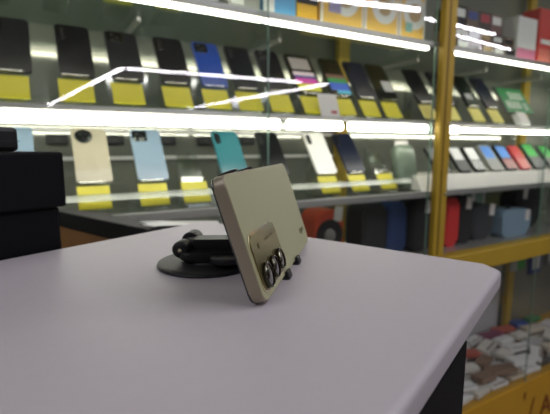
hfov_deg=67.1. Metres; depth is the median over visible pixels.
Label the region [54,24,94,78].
phone
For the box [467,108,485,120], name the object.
phone stand
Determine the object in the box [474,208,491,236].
grille
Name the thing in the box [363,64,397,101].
phone
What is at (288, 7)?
product box
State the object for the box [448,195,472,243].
speaker
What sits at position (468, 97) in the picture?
phone
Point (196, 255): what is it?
holder
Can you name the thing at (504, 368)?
box
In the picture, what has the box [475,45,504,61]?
box
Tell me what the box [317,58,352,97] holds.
phone
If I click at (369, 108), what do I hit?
phone stand
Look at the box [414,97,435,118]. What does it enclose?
phone stand
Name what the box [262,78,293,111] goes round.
phone stand
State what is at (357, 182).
phone stand
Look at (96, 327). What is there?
table
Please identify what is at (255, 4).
product box
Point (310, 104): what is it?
phone stand
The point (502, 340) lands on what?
box
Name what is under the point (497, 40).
box
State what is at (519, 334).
box
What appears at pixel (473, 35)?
box
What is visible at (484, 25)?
box
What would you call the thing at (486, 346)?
box
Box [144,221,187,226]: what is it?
paper slip
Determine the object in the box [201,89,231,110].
phone stand
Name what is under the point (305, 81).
phone
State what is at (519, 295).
display case
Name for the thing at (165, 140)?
charger
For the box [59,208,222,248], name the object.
counter
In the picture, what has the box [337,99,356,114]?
phone stand
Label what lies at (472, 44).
box
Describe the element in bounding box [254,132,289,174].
phone
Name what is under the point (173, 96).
phone stand
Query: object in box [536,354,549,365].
box
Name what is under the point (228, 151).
phone
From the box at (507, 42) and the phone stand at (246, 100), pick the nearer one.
the phone stand at (246, 100)
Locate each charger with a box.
[45,134,67,144]
[106,135,124,144]
[160,136,175,144]
[195,136,212,144]
[238,137,253,144]
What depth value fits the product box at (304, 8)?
1.23 m
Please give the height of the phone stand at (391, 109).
0.156 m
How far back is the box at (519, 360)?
2.10 m
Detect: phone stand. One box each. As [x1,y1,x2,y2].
[0,74,30,98]
[57,76,95,104]
[77,182,112,212]
[100,0,132,19]
[111,78,145,104]
[135,183,170,209]
[151,5,182,23]
[158,69,193,106]
[176,181,210,206]
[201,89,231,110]
[230,73,263,110]
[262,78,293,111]
[299,96,320,112]
[305,176,340,196]
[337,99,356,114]
[341,174,369,194]
[358,100,380,115]
[370,152,397,192]
[380,102,402,116]
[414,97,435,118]
[434,93,460,119]
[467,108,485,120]
[486,109,503,121]
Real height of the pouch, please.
0.176 m
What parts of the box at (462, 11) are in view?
printed panel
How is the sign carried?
on the display case
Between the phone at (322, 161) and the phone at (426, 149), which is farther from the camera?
the phone at (426, 149)
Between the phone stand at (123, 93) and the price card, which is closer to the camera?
the phone stand at (123, 93)
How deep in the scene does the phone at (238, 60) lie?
1.22 m
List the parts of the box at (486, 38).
printed panel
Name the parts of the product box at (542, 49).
printed panel, printed panel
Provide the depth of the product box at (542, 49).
1.83 m
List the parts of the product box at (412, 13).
aqua panel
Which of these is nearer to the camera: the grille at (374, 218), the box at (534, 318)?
the grille at (374, 218)
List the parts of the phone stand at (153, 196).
plate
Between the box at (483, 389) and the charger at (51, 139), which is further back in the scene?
the box at (483, 389)
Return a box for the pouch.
[390,141,417,187]
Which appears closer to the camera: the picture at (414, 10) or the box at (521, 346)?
the picture at (414, 10)
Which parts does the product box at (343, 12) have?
lilac panel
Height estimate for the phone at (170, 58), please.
0.138 m
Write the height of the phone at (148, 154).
0.138 m
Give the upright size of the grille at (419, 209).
0.172 m
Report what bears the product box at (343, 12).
on the display case
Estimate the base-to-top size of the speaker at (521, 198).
0.233 m
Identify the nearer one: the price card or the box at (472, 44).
the price card
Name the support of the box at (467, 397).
on the display case
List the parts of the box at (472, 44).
printed panel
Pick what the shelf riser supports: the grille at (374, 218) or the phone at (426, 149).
the phone at (426, 149)
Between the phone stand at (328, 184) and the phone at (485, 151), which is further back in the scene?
the phone at (485, 151)
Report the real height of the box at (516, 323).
0.040 m
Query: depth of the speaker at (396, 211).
1.59 m
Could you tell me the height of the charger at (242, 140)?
0.032 m
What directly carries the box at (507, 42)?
on the box at (508, 51)
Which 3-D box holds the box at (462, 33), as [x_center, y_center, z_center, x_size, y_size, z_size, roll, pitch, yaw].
[0.688,-0.666,1.617,0.073,0.044,0.091,-5,9,-29]
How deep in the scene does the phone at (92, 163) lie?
1.05 m
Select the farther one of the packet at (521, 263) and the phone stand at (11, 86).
the packet at (521, 263)
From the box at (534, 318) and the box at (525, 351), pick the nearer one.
the box at (525, 351)
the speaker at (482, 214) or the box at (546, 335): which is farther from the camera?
the box at (546, 335)
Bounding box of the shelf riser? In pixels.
[381,166,549,190]
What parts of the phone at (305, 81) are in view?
screen panel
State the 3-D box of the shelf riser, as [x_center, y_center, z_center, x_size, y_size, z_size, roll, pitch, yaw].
[1.161,-0.153,1.983,1.560,0.055,0.212,-5,9,-29]
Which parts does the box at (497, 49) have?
printed panel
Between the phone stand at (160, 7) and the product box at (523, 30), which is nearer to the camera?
the phone stand at (160, 7)
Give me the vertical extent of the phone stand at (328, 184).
0.156 m
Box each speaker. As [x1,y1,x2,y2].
[301,206,342,241]
[346,202,386,248]
[380,200,406,250]
[399,197,430,251]
[443,196,459,246]
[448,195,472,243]
[469,201,494,239]
[489,206,530,237]
[499,188,540,226]
[545,189,549,224]
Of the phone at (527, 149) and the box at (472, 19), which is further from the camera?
the phone at (527, 149)
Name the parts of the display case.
rail, rail, glass plate, glass plate, post, post, rail, post, glass plate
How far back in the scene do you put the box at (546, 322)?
2.54 m
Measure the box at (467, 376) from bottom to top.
0.024 m
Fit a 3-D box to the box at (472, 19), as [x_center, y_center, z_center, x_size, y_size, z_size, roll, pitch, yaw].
[0.749,-0.735,1.654,0.073,0.079,0.091,-5,9,-29]
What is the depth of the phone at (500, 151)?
1.85 m
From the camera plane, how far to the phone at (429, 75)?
1.65 m
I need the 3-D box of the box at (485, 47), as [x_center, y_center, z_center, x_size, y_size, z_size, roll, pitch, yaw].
[0.825,-0.632,1.689,0.073,0.042,0.091,-5,9,-29]
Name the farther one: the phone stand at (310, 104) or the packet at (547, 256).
the packet at (547, 256)
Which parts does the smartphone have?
len glass, len glass, len glass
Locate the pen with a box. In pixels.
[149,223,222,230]
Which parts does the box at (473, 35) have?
printed panel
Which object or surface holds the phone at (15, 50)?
on the phone stand at (11, 86)
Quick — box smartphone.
[211,163,307,303]
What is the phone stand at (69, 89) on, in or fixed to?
on the display case
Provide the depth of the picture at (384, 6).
1.36 m
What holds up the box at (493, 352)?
on the display case
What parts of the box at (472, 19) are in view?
printed panel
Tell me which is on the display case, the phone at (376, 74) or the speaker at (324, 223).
the speaker at (324, 223)
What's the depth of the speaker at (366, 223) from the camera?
1.54 m
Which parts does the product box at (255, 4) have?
printed panel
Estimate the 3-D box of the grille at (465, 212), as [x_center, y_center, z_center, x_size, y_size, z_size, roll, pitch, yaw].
[0.820,0.057,1.786,0.070,0.164,0.005,-5,9,-29]
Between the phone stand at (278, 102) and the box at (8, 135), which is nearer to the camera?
the box at (8, 135)
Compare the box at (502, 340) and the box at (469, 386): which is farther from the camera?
the box at (502, 340)
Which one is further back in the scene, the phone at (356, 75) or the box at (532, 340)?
the box at (532, 340)
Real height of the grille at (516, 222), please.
0.100 m
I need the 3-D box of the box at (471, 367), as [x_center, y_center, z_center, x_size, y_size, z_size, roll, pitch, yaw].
[0.935,0.794,2.042,0.128,0.029,0.054,0,9,-7]
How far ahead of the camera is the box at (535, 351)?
2.18 m
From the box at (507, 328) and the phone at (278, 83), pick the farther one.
the box at (507, 328)
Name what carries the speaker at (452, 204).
on the display case
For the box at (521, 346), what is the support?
on the box at (493, 352)
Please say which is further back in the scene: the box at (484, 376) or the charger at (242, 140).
the box at (484, 376)
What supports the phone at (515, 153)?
on the shelf riser
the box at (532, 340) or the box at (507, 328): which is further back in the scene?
the box at (507, 328)
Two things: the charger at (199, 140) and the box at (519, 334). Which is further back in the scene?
the box at (519, 334)
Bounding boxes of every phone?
[0,17,31,73]
[12,127,33,150]
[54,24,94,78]
[71,128,112,183]
[104,30,144,82]
[129,129,168,181]
[152,37,191,85]
[191,42,227,88]
[210,131,246,172]
[223,46,259,90]
[254,50,289,93]
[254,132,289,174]
[282,54,323,95]
[302,133,336,174]
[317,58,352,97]
[332,133,364,173]
[341,61,376,99]
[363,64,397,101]
[401,69,433,103]
[423,147,449,172]
[424,72,455,105]
[449,147,470,172]
[453,75,479,107]
[461,147,486,171]
[468,77,498,108]
[476,145,502,171]
[491,145,517,170]
[506,146,530,169]
[518,143,545,169]
[535,145,549,167]
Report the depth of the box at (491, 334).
2.40 m
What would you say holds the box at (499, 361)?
on the display case
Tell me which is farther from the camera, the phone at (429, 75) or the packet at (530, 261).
the packet at (530, 261)
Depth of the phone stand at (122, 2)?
1.10 m
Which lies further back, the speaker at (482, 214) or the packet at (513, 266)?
the packet at (513, 266)
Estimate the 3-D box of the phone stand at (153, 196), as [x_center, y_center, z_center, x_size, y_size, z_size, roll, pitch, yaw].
[-0.335,-0.078,1.110,0.074,0.156,0.130,-5,9,-29]
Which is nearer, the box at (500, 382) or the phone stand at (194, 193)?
the phone stand at (194, 193)
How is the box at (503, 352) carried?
on the box at (493, 352)
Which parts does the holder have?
hinge knob, arm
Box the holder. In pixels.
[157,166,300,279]
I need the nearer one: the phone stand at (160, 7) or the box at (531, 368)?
the phone stand at (160, 7)
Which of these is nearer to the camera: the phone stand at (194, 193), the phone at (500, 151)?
the phone stand at (194, 193)
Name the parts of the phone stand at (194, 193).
plate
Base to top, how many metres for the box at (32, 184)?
0.350 m
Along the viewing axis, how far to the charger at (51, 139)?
1.24 m
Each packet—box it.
[509,261,517,271]
[517,259,525,269]
[526,255,541,274]
[544,253,549,265]
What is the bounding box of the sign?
[491,87,533,124]
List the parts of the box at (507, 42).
printed panel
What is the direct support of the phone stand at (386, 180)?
on the display case
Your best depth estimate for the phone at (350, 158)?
1.46 m
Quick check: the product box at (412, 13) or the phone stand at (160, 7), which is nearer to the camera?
the phone stand at (160, 7)
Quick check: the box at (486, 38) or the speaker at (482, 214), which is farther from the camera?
the speaker at (482, 214)
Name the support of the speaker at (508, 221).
on the display case
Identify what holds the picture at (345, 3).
attached to the product box at (343, 12)
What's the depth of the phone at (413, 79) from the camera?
1.58 m
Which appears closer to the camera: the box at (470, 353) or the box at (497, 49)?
the box at (497, 49)
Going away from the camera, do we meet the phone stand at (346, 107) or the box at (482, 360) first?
the phone stand at (346, 107)
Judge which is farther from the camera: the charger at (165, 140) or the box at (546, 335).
the box at (546, 335)
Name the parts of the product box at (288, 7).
printed panel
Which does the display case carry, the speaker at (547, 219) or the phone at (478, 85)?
the speaker at (547, 219)
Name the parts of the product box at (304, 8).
printed panel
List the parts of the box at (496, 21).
printed panel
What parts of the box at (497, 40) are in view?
printed panel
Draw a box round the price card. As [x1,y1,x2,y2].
[317,93,339,116]
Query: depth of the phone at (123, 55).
1.06 m
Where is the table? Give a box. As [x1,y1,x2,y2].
[0,222,500,413]
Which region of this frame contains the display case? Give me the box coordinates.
[0,0,549,413]
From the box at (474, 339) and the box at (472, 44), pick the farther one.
the box at (474, 339)
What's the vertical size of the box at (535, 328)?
0.035 m
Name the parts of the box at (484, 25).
printed panel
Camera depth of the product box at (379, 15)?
1.37 m
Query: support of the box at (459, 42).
on the display case
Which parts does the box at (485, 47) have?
printed panel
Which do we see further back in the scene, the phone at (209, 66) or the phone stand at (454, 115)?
the phone stand at (454, 115)
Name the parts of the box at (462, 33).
printed panel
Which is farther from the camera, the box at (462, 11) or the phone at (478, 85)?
the phone at (478, 85)
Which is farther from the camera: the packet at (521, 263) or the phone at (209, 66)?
the packet at (521, 263)
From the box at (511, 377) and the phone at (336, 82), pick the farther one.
the box at (511, 377)
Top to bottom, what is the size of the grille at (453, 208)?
0.164 m
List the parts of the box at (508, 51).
printed panel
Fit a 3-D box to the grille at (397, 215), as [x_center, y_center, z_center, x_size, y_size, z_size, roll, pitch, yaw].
[0.470,0.084,1.599,0.080,0.164,0.005,-5,9,-29]
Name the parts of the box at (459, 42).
printed panel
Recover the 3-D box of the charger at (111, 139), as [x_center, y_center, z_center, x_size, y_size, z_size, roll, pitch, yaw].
[-0.517,-0.215,1.336,0.060,0.032,0.031,-5,9,-29]
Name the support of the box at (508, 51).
on the display case
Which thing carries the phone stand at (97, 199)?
on the display case
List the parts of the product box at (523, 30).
printed panel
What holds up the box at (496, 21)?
on the box at (497, 40)
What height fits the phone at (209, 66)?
0.138 m
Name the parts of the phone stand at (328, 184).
plate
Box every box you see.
[0,127,19,150]
[0,151,65,260]
[218,0,259,21]
[252,0,295,26]
[296,0,317,19]
[300,0,363,40]
[342,0,398,45]
[376,0,425,49]
[434,5,466,31]
[437,26,467,41]
[437,38,469,53]
[455,41,481,57]
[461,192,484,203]
[463,380,477,392]
[463,392,473,404]
[464,43,493,59]
[464,374,475,383]
[465,362,479,373]
[466,8,478,30]
[466,334,482,346]
[466,349,481,358]
[467,29,479,41]
[468,382,490,399]
[471,369,496,384]
[474,354,493,367]
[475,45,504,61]
[476,329,504,339]
[476,338,496,354]
[478,11,490,32]
[480,32,491,44]
[482,363,517,375]
[485,48,515,62]
[486,376,508,390]
[490,14,502,35]
[490,324,515,333]
[490,347,500,359]
[490,360,503,364]
[491,34,502,46]
[493,335,513,346]
[495,347,513,359]
[501,15,537,65]
[501,369,524,381]
[503,37,513,48]
[504,341,530,352]
[505,353,535,366]
[509,319,527,328]
[509,330,527,339]
[515,350,529,354]
[517,364,540,374]
[518,7,549,70]
[519,323,546,333]
[522,314,540,322]
[525,336,542,345]
[530,344,541,362]
[533,332,545,341]
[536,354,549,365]
[539,342,549,351]
[540,319,549,327]
[542,328,549,340]
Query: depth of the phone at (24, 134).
1.00 m
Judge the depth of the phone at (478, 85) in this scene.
1.78 m
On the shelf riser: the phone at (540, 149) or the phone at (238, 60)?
the phone at (540, 149)
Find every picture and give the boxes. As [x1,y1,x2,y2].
[341,0,352,7]
[378,0,391,15]
[409,4,420,21]
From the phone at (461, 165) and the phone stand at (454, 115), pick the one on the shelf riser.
the phone at (461, 165)
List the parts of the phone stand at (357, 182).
plate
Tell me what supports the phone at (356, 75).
on the phone stand at (369, 108)
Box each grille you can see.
[364,208,384,247]
[389,207,405,249]
[413,203,429,246]
[446,203,458,242]
[459,201,471,238]
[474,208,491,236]
[505,211,527,234]
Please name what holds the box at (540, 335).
on the display case
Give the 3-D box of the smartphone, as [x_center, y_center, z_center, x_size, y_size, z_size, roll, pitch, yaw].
[-0.001,0.008,0.304,0.034,0.074,0.162,2,8,13]
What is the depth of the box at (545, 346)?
2.25 m
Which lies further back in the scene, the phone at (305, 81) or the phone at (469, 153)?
the phone at (469, 153)
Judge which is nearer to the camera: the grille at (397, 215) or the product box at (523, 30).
the grille at (397, 215)
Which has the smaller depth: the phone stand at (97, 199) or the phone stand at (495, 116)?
the phone stand at (97, 199)
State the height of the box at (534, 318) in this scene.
0.032 m
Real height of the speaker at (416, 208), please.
0.223 m
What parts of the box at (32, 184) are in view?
lid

